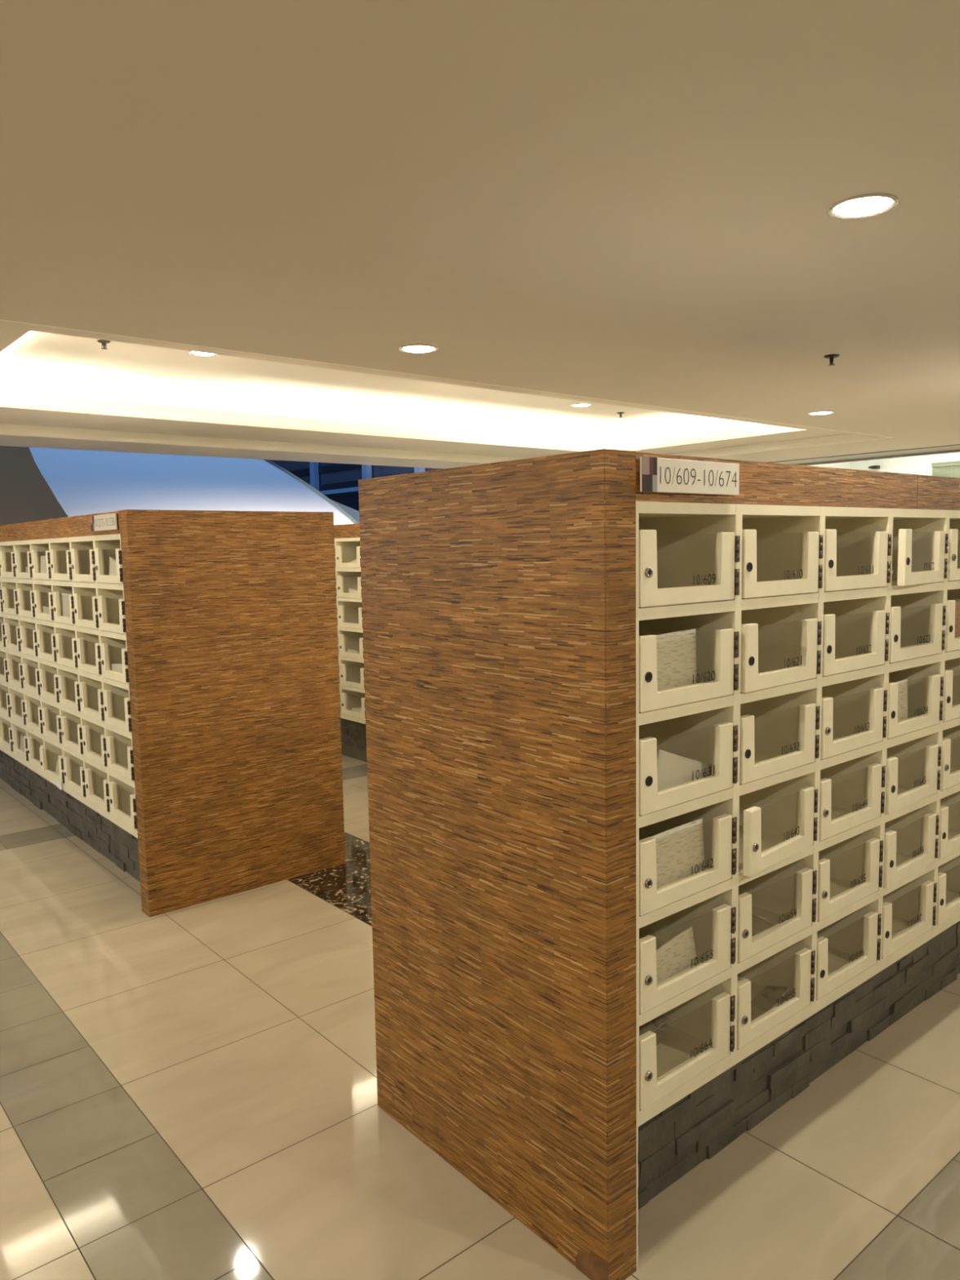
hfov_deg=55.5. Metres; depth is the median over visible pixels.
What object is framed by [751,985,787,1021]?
envelope
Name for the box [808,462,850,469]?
wall
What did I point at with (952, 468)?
wall panel
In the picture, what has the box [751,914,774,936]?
folded letter
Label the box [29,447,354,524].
wall
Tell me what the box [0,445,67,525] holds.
wall
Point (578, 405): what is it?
recessed light
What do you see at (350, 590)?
envelope
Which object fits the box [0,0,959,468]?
ceiling
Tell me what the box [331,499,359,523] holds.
wall
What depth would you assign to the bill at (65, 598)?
4.74 m
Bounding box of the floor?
[0,755,959,1279]
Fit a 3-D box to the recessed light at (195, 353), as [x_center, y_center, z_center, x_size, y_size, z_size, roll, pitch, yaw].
[-1.503,-1.559,4.964,0.156,0.010,0.156,-6,8,-40]
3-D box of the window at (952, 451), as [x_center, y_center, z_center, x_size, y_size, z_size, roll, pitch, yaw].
[5.569,-0.370,6.262,0.460,2.490,11.960,-6,8,-40]
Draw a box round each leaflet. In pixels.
[40,555,46,573]
[109,556,116,575]
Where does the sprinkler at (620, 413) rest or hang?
attached to the ceiling at (37, 369)
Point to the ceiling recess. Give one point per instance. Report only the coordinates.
(10, 332)
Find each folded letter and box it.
[55,759,59,774]
[653,1029,662,1045]
[657,749,711,791]
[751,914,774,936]
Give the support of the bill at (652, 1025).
on the folded letter at (659, 1033)
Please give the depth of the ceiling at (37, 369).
6.29 m
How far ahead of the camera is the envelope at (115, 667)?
4.19 m
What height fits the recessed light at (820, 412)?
0.010 m
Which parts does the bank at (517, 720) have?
panel, door, door, door, door, door, door, door, door, door, door, door, door, door, door, door, door, door, door, door, door, door, door, door, door, door, door, door, door, door, door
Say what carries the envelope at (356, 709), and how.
in the bank at (347, 536)
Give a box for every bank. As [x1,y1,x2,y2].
[0,509,345,917]
[333,523,367,762]
[358,448,959,1279]
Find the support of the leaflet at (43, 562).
in the bank at (208, 768)
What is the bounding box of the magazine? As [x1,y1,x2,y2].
[954,600,959,637]
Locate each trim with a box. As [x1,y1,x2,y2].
[0,319,893,463]
[264,459,357,524]
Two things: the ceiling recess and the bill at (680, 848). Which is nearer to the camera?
the bill at (680, 848)
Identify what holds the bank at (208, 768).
on the floor
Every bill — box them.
[20,733,24,751]
[61,593,70,617]
[639,1014,669,1035]
[650,818,704,888]
[655,628,696,690]
[656,926,697,983]
[896,679,907,721]
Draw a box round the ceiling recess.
[0,320,853,457]
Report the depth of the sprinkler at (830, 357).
3.84 m
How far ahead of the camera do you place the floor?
2.53 m
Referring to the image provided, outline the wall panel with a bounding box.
[931,461,959,477]
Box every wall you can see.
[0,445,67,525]
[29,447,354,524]
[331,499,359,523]
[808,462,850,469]
[850,452,959,475]
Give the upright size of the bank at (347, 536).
1.797 m
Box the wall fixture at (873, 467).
[868,465,879,469]
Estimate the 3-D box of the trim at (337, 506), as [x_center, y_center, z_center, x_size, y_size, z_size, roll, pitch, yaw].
[-6.227,-2.419,16.283,11.165,4.280,2.721,-2,6,-9]
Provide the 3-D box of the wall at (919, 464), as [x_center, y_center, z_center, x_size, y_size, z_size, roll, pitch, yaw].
[9.401,-1.217,9.425,0.100,3.400,11.960,-6,8,-40]
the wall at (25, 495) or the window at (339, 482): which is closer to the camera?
the wall at (25, 495)
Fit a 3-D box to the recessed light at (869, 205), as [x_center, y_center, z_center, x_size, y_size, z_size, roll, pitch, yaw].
[0.895,-1.012,2.135,0.154,0.010,0.154,-6,8,-40]
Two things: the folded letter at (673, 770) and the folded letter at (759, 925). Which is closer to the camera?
the folded letter at (673, 770)
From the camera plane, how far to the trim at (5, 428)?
7.05 m
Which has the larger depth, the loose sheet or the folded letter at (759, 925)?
the loose sheet
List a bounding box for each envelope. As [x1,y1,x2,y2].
[42,605,49,613]
[111,663,122,673]
[347,648,358,653]
[348,588,357,593]
[351,706,361,712]
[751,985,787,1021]
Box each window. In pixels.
[268,459,444,511]
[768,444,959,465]
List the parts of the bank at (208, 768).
door, door, door, door, door, door, door, door, door, door, door, door, door, door, door, door, door, door, door, door, door, door, door, door, door, door, door, door, door, door, door, door, door, door, door, door, door, door, door, door, panel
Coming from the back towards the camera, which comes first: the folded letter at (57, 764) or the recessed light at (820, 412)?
the recessed light at (820, 412)
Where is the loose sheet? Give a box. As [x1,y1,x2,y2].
[48,777,62,790]
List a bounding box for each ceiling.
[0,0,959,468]
[0,330,794,450]
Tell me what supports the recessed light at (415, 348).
in the ceiling at (626, 201)
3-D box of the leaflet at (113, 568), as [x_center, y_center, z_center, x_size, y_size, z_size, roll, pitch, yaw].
[-1.631,-0.314,4.103,0.008,0.120,0.210,-6,8,-40]
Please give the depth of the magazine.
3.00 m
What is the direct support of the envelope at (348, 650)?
in the bank at (347, 536)
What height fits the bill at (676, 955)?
0.118 m
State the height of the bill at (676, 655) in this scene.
0.158 m
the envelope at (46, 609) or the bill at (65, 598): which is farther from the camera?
the envelope at (46, 609)
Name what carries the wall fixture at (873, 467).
attached to the wall at (919, 464)
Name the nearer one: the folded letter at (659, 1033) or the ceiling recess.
the folded letter at (659, 1033)
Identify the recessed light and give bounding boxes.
[188,351,217,356]
[398,343,438,353]
[571,403,591,407]
[807,410,834,415]
[827,193,898,219]
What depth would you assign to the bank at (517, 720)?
2.23 m
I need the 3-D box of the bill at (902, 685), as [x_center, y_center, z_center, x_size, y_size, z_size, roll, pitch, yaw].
[1.244,0.200,2.742,0.165,0.150,0.015,-6,8,-40]
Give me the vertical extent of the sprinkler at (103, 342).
0.039 m
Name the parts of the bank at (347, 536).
door, door, door, door, door, door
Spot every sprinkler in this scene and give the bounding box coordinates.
[97,339,110,349]
[617,412,624,417]
[823,354,839,365]
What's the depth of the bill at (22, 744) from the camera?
5.67 m

